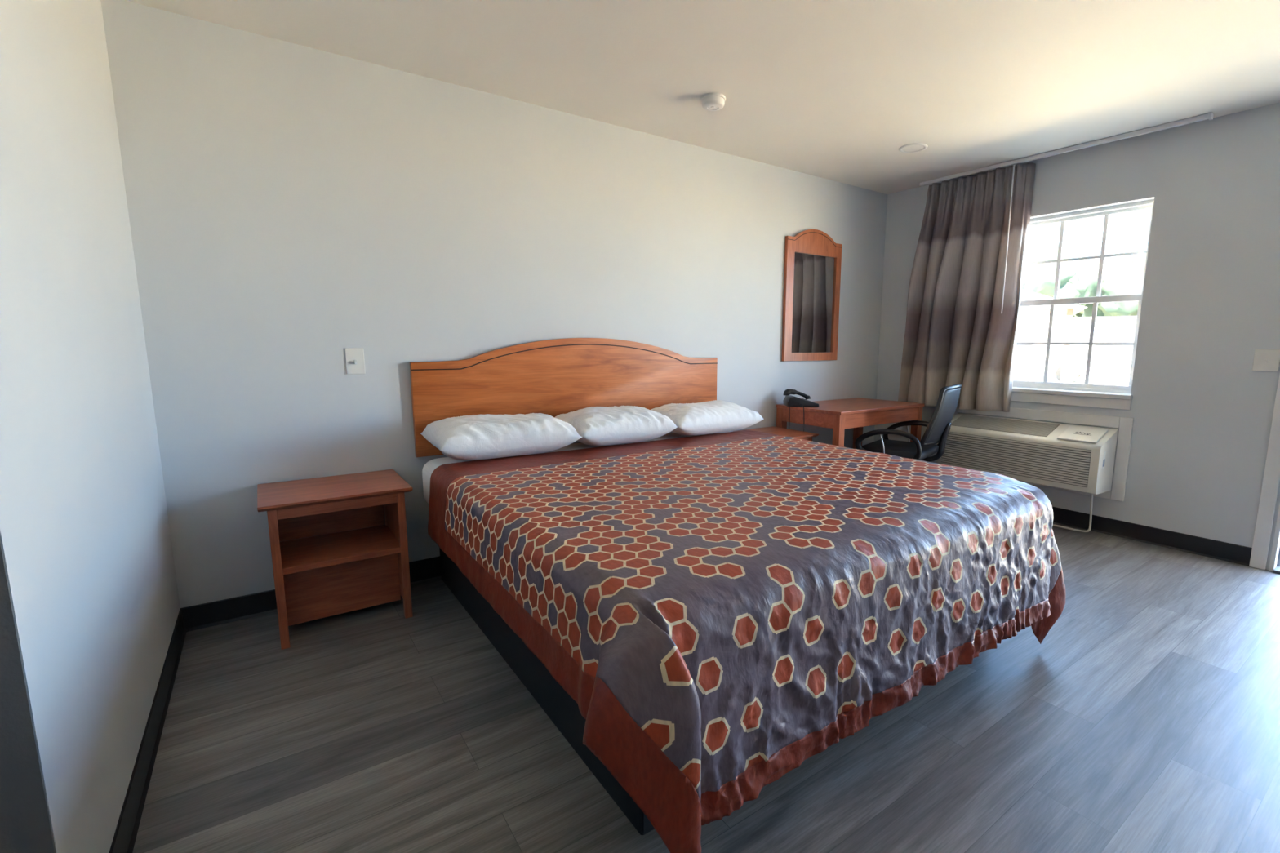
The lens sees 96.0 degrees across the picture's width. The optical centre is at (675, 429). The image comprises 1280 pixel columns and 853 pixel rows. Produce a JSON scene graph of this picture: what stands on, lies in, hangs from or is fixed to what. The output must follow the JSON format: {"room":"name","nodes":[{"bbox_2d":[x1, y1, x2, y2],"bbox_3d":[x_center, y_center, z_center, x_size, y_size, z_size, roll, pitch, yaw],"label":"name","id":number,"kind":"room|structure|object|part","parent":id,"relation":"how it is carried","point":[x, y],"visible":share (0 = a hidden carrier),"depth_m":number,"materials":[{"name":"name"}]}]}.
{"room":"hotel room","nodes":[
{"label":"hotel room","id":0,"kind":"room"},
{"bbox_2d":[0,0,180,852],"bbox_3d":[-2.698,-0.105,0.827,2.700,2.520,1.841,-6,10,-35],"label":"wall","id":1,"kind":"structure","parent":0,"point":[85,534],"depth_m":1.29,"materials":[{"name":"grey paint"}]},
{"bbox_2d":[109,608,186,852],"bbox_3d":[-1.567,0.905,1.730,0.012,0.104,1.715,-6,10,-35],"label":"baseboard","id":2,"kind":"structure","parent":1,"relation":"attached to","point":[127,827],"depth_m":1.63,"materials":[{"name":"black plastic"}]},
{"bbox_2d":[100,0,887,608],"bbox_3d":[-0.124,-0.524,3.704,4.873,2.520,0.120,-6,10,-35],"label":"wall","id":3,"kind":"structure","parent":0,"point":[291,206],"depth_m":2.68,"materials":[{"name":"grey paint"}]},
{"bbox_2d":[180,555,440,631],"bbox_3d":[-0.155,0.606,3.770,4.713,0.104,0.012,-6,10,-35],"label":"baseboard","id":4,"kind":"structure","parent":3,"relation":"attached to","point":[207,615],"depth_m":2.53,"materials":[{"name":"black plastic"}]},
{"bbox_2d":[344,347,365,374],"bbox_3d":[-1.479,-0.314,2.661,0.077,0.120,0.025,-6,10,-35],"label":"light switch","id":5,"kind":"object","parent":3,"relation":"attached to","point":[354,357],"visible":1,"depth_m":2.66,"materials":[{"name":"white plastic"}]},
{"bbox_2d":[409,337,717,457],"bbox_3d":[-0.506,-0.234,3.367,1.920,0.593,0.039,-6,10,-35],"label":"headboard","id":6,"kind":"object","parent":3,"relation":"attached to","point":[555,377],"visible":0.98,"depth_m":3.22,"materials":[{"name":"laminate"}]},
{"bbox_2d":[781,229,842,360],"bbox_3d":[1.048,-1.013,4.386,0.605,0.975,0.027,-6,10,-35],"label":"wall mirror","id":7,"kind":"object","parent":3,"relation":"attached to","point":[812,259],"visible":1,"depth_m":4.37,"materials":[{"name":"brown wood"}]},
{"bbox_2d":[791,252,835,352],"bbox_3d":[1.054,-0.955,4.402,0.480,0.739,0.004,-6,10,-35],"label":"mirror glass","id":8,"kind":"object","parent":7,"relation":"attached to","point":[813,273],"depth_m":4.40,"materials":[{"name":"silver glass"}]},
{"bbox_2d":[125,0,1279,194],"bbox_3d":[0.388,-1.374,0.523,7.573,0.100,5.620,-6,10,-35],"label":"ceiling","id":9,"kind":"structure","parent":0,"point":[833,90],"depth_m":2.55,"materials":[{"name":"white paint"}]},
{"bbox_2d":[700,92,725,111],"bbox_3d":[0.191,-1.657,2.921,0.126,0.047,0.126,-6,10,-35],"label":"smoke detector","id":10,"kind":"object","parent":9,"relation":"attached to","point":[713,101],"visible":1,"depth_m":2.88,"materials":[{"name":"white paint"}]},
{"bbox_3d":[0.191,-1.674,2.919,0.126,0.012,0.126,-6,10,-35],"label":"mounting plate","id":11,"kind":"part","parent":10,"relation":"part of","materials":[{"name":"white paint"}]},
{"bbox_2d":[898,142,927,152],"bbox_3d":[1.506,-1.779,3.647,0.170,0.008,0.170,-6,10,-35],"label":"recessed light","id":12,"kind":"object","parent":9,"relation":"in","point":[916,147],"visible":1,"depth_m":3.64,"materials":[{"name":"white paint"}]},
{"bbox_2d":[920,111,1213,186],"bbox_3d":[2.384,-1.781,3.760,0.040,0.031,1.690,-6,10,-35],"label":"track","id":13,"kind":"object","parent":9,"relation":"attached to","point":[1209,116],"visible":1,"depth_m":3.56,"materials":[{"name":"white metal"}]},
{"bbox_2d":[897,162,1035,412],"bbox_3d":[2.086,-0.996,4.256,0.178,1.676,0.839,-7,11,-39],"label":"curtain","id":14,"kind":"object","parent":13,"relation":"hanging from","point":[963,305],"visible":0.98,"depth_m":4.19,"materials":[{"name":"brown fabric"}]},
{"bbox_2d":[132,522,1279,852],"bbox_3d":[0.425,1.125,0.916,7.473,0.080,5.400,-6,10,-35],"label":"floor","id":15,"kind":"structure","parent":0,"point":[1145,718],"depth_m":1.75,"materials":[{"name":"grey plastic"}]},
{"bbox_2d":[257,469,413,649],"bbox_3d":[-1.471,0.539,2.524,0.540,0.595,0.438,-6,10,-35],"label":"nightstand","id":16,"kind":"object","parent":15,"relation":"on","point":[324,575],"visible":1,"depth_m":2.48,"materials":[{"name":"brown wood"}]},
{"bbox_3d":[-1.556,0.591,2.258,0.030,0.570,0.030,-6,10,-35],"label":"leg","id":17,"kind":"part","parent":16,"relation":"part of","materials":[{"name":"brown wood"}]},
{"bbox_3d":[-1.590,0.364,2.666,0.440,0.241,0.008,-6,10,-35],"label":"panel","id":18,"kind":"part","parent":16,"relation":"part of","materials":[{"name":"brown wood"}]},
{"bbox_2d":[280,524,400,574],"bbox_3d":[-1.476,0.519,2.528,0.440,0.025,0.384,-6,10,-35],"label":"shelf","id":19,"kind":"object","parent":16,"relation":"attached to","point":[298,555],"depth_m":2.49,"materials":[{"name":"brown wood"}]},
{"bbox_3d":[-1.447,0.671,2.509,0.440,0.269,0.015,-6,10,-35],"label":"panel","id":20,"kind":"part","parent":16,"relation":"part of","materials":[{"name":"brown wood"}]},
{"bbox_3d":[-1.401,0.509,2.814,0.030,0.570,0.030,-6,10,-35],"label":"leg","id":21,"kind":"part","parent":16,"relation":"part of","materials":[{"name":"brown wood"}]},
{"bbox_3d":[-1.293,0.501,2.663,0.016,0.510,0.336,-6,10,-35],"label":"panel","id":22,"kind":"part","parent":16,"relation":"part of","materials":[{"name":"brown wood"}]},
{"bbox_3d":[-1.188,0.553,2.520,0.030,0.570,0.030,-6,10,-35],"label":"leg","id":23,"kind":"part","parent":16,"relation":"part of","materials":[{"name":"brown wood"}]},
{"bbox_2d":[439,547,654,835],"bbox_3d":[0.075,0.609,2.666,1.810,0.425,1.945,-6,10,-35],"label":"bed base","id":24,"kind":"object","parent":15,"relation":"on","point":[562,710],"visible":0.09,"depth_m":1.92,"materials":[{"name":"black fabric"}]},
{"bbox_2d":[422,431,733,504],"bbox_3d":[0.105,0.296,2.578,1.924,0.220,2.035,-6,10,-35],"label":"mattress","id":25,"kind":"object","parent":24,"relation":"on","point":[428,468],"visible":0.16,"depth_m":2.79,"materials":[{"name":"white fabric"}]},
{"bbox_2d":[427,430,1066,852],"bbox_3d":[0.233,0.514,2.400,2.185,0.645,1.893,-6,10,-35],"label":"bedspread","id":26,"kind":"object","parent":25,"relation":"on","point":[717,612],"visible":1,"depth_m":1.60,"materials":[{"name":"fabric"}]},
{"bbox_2d":[420,413,582,460],"bbox_3d":[-0.853,0.023,2.828,0.670,0.189,0.411,-6,10,-34],"label":"pillow","id":27,"kind":"object","parent":26,"relation":"on","point":[473,437],"visible":1,"depth_m":2.69,"materials":[{"name":"white fabric"}]},
{"bbox_2d":[554,405,677,445],"bbox_3d":[-0.343,-0.030,3.196,0.585,0.190,0.407,-6,10,-36],"label":"pillow","id":28,"kind":"object","parent":26,"relation":"on","point":[596,425],"visible":0.94,"depth_m":3.06,"materials":[{"name":"white fabric"}]},
{"bbox_2d":[650,400,763,435],"bbox_3d":[0.170,-0.077,3.562,0.655,0.179,0.407,-6,10,-36],"label":"pillow","id":29,"kind":"object","parent":26,"relation":"on","point":[714,416],"visible":0.91,"depth_m":3.41,"materials":[{"name":"white fabric"}]},
{"bbox_2d":[736,426,818,440],"bbox_3d":[0.663,0.321,4.041,0.486,0.595,0.438,-6,10,-35],"label":"nightstand","id":30,"kind":"object","parent":15,"relation":"on","point":[807,436],"visible":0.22,"depth_m":4.03,"materials":[{"name":"brown wood"}]},
{"bbox_2d":[776,397,924,448],"bbox_3d":[1.325,0.186,4.399,0.988,0.760,0.597,-6,10,-35],"label":"desk","id":31,"kind":"object","parent":15,"relation":"on","point":[837,415],"visible":0.58,"depth_m":4.14,"materials":[{"name":"brown wood"}]},
{"bbox_3d":[0.794,0.203,4.348,0.056,0.738,0.056,-6,10,-35],"label":"leg","id":32,"kind":"part","parent":31,"relation":"part of","materials":[{"name":"brown wood"}]},
{"bbox_2d":[782,389,818,431],"bbox_3d":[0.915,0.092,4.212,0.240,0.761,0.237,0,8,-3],"label":"telephone","id":33,"kind":"object","parent":31,"relation":"on","point":[789,401],"visible":0.9,"depth_m":4.15,"materials":[{"name":"black plastic"}]},
{"bbox_3d":[0.876,0.142,4.191,0.056,0.669,0.190,-6,10,-35],"label":"cord","id":34,"kind":"part","parent":33,"relation":"part of","materials":[{"name":"black plastic"}]},
{"bbox_3d":[1.102,0.267,3.925,0.056,0.738,0.056,-6,10,-35],"label":"leg","id":35,"kind":"part","parent":31,"relation":"part of","materials":[{"name":"brown wood"}]},
{"bbox_3d":[1.545,0.127,4.881,0.056,0.738,0.056,-6,10,-35],"label":"leg","id":36,"kind":"part","parent":31,"relation":"part of","materials":[{"name":"brown wood"}]},
{"bbox_3d":[1.852,0.191,4.458,0.056,0.738,0.056,-6,10,-35],"label":"leg","id":37,"kind":"part","parent":31,"relation":"part of","materials":[{"name":"brown wood"}]},
{"bbox_2d":[854,383,961,462],"bbox_3d":[1.651,0.134,4.129,0.664,0.946,0.607,7,11,39],"label":"office chair","id":38,"kind":"object","parent":15,"relation":"on","point":[938,428],"visible":0.71,"depth_m":3.92,"materials":[{"name":"black fabric"}]},
{"bbox_3d":[1.458,0.106,3.942,0.453,0.224,0.084,7,11,39],"label":"arm","id":39,"kind":"part","parent":38,"relation":"part of","materials":[{"name":"black plastic"}]},
{"bbox_3d":[1.616,0.147,4.160,0.440,0.060,0.470,7,11,39],"label":"seat","id":40,"kind":"part","parent":38,"relation":"part of","materials":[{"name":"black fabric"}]},
{"bbox_3d":[1.790,0.047,4.343,0.453,0.224,0.084,7,11,39],"label":"arm","id":41,"kind":"part","parent":38,"relation":"part of","materials":[{"name":"black plastic"}]},
{"bbox_3d":[1.838,-0.102,3.940,0.181,0.423,0.460,7,11,39],"label":"frame","id":42,"kind":"part","parent":38,"relation":"part of","materials":[{"name":"black plastic"}]},
{"bbox_3d":[1.838,-0.105,3.939,0.172,0.385,0.430,7,11,39],"label":"backrest","id":43,"kind":"part","parent":38,"relation":"part of","materials":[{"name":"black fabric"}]},
{"bbox_2d":[936,407,1133,532],"bbox_3d":[2.363,0.248,4.007,0.288,0.763,1.202,-6,10,-35],"label":"air conditioner","id":44,"kind":"object","parent":15,"relation":"on","point":[1071,458],"visible":0.78,"depth_m":3.77,"materials":[{"name":"beige plastic"}]},
{"bbox_2d":[951,414,1059,436],"bbox_3d":[2.303,-0.031,4.063,0.187,0.069,0.655,-6,10,-35],"label":"vent","id":45,"kind":"object","parent":44,"relation":"attached to","point":[975,422],"depth_m":4.03,"materials":[{"name":"grey plastic"}]},
{"bbox_2d":[940,431,1091,487],"bbox_3d":[2.260,0.187,3.904,0.010,0.234,0.943,-6,10,-35],"label":"grille","id":46,"kind":"object","parent":44,"relation":"attached to","point":[1047,462],"depth_m":3.83,"materials":[{"name":"beige plastic"}]},
{"bbox_3d":[2.473,0.121,4.068,0.017,0.530,1.202,-6,10,-35],"label":"wall sleeve trim","id":47,"kind":"part","parent":44,"relation":"part of","materials":[{"name":"white paint"}]},
{"bbox_3d":[2.450,0.484,4.016,0.064,0.294,0.828,-5,10,-30],"label":"power cord","id":48,"kind":"part","parent":44,"relation":"part of","materials":[{"name":"beige plastic"}]},
{"bbox_3d":[2.578,0.034,3.645,0.189,0.072,0.213,-6,10,-35],"label":"control door","id":49,"kind":"part","parent":44,"relation":"part of","materials":[{"name":"beige plastic"}]},
{"bbox_2d":[874,102,1279,569],"bbox_3d":[3.429,-0.379,2.808,0.160,2.520,5.500,-6,10,-35],"label":"wall","id":50,"kind":"structure","parent":0,"point":[1202,415],"depth_m":3.31,"materials":[{"name":"grey paint"}]},
{"bbox_2d":[1010,199,1154,409],"bbox_3d":[2.634,-0.796,3.829,0.182,1.260,0.814,-6,10,-35],"label":"window","id":51,"kind":"structure","parent":50,"relation":"in","point":[1113,401],"depth_m":3.78,"materials":[{"name":"white paint"}]},
{"bbox_3d":[2.596,-0.247,3.885,0.095,0.028,0.814,-6,10,-35],"label":"sill","id":52,"kind":"part","parent":51,"relation":"part of","materials":[{"name":"white paint"}]},
{"bbox_3d":[2.657,-0.581,3.879,0.028,0.594,0.750,-6,10,-35],"label":"sash","id":53,"kind":"part","parent":51,"relation":"part of","materials":[{"name":"white paint"}]},
{"bbox_3d":[2.685,-1.123,3.817,0.028,0.570,0.750,-6,10,-35],"label":"sash","id":54,"kind":"part","parent":51,"relation":"part of","materials":[{"name":"white paint"}]},
{"bbox_2d":[1052,506,1252,566],"bbox_3d":[2.462,0.558,4.153,0.012,0.104,2.438,-6,10,-35],"label":"baseboard","id":55,"kind":"structure","parent":50,"relation":"attached to","point":[1228,552],"depth_m":3.50,"materials":[{"name":"black plastic"}]},
{"bbox_2d":[1248,372,1279,573],"bbox_3d":[3.551,-0.238,2.647,0.210,2.130,1.057,-6,10,-35],"label":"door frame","id":56,"kind":"structure","parent":50,"relation":"in","point":[1271,477],"depth_m":3.09,"materials":[{"name":"white paint"}]},
{"bbox_2d":[1252,349,1279,371],"bbox_3d":[3.138,-0.365,3.057,0.025,0.116,0.100,-6,10,-35],"label":"light switch","id":57,"kind":"object","parent":50,"relation":"attached to","point":[1264,360],"visible":1,"depth_m":3.06,"materials":[{"name":"white plastic"}]},
{"label":"outside","id":58,"kind":"structure","parent":0,"visible":0},
{"bbox_2d":[1039,374,1129,386],"bbox_3d":[41.922,-6.250,51.979,120.126,0.100,150.000,-6,10,-35],"label":"ground","id":59,"kind":"structure","parent":58,"point":[1124,381],"depth_m":20.66,"materials":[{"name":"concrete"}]},
{"bbox_2d":[1013,288,1087,382],"bbox_3d":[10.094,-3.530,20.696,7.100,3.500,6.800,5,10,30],"label":"house","id":60,"kind":"structure","parent":59,"relation":"on","point":[1032,318],"depth_m":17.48,"materials":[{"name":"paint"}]},
{"bbox_3d":[10.579,-2.381,17.739,0.700,1.900,0.040,5,10,30],"label":"door","id":61,"kind":"part","parent":60,"relation":"part of","materials":[{"name":"glass"}]},
{"bbox_3d":[11.224,-2.299,16.523,0.150,2.300,0.150,5,10,30],"label":"porch post","id":62,"kind":"part","parent":60,"relation":"part of","materials":[{"name":"paint"}]},
{"bbox_2d":[1022,238,1104,306],"bbox_3d":[22.720,-8.117,36.697,6.094,7.976,6.374,-3,9,-22],"label":"tree","id":63,"kind":"object","parent":59,"relation":"on","point":[1077,278],"visible":0.38,"depth_m":34.27,"materials":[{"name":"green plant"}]},
{"bbox_2d":[1039,370,1129,377],"bbox_3d":[19.083,-2.315,24.500,26.000,0.040,4.200,6,10,36],"label":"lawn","id":64,"kind":"structure","parent":59,"relation":"on","point":[1040,371],"depth_m":23.28,"materials":[{"name":"white"}]},
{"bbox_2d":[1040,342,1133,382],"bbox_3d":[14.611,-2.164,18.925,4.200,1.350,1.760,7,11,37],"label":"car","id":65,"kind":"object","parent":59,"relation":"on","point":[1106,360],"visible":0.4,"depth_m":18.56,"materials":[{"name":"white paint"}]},
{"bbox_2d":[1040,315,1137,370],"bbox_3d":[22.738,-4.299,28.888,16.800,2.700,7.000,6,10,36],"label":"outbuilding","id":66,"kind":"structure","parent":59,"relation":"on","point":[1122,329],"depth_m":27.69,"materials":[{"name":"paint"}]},
{"bbox_2d":[1072,264,1122,317],"bbox_3d":[30.756,-8.613,42.624,7.022,7.274,6.568,-6,10,-35],"label":"tree","id":67,"kind":"object","parent":59,"relation":"on","point":[1108,270],"visible":0.02,"depth_m":41.41,"materials":[{"name":"green plant"}]},
{"bbox_2d":[1081,262,1144,316],"bbox_3d":[28.465,-7.025,34.773,6.105,6.427,7.121,-6,10,-35],"label":"tree","id":68,"kind":"object","parent":59,"relation":"on","point":[1128,279],"visible":0.19,"depth_m":34.16,"materials":[{"name":"green plant"}]},
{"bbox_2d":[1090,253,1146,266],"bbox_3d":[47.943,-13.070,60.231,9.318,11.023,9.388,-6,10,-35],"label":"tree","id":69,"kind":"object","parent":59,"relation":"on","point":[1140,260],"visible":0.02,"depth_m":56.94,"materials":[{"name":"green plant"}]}
]}

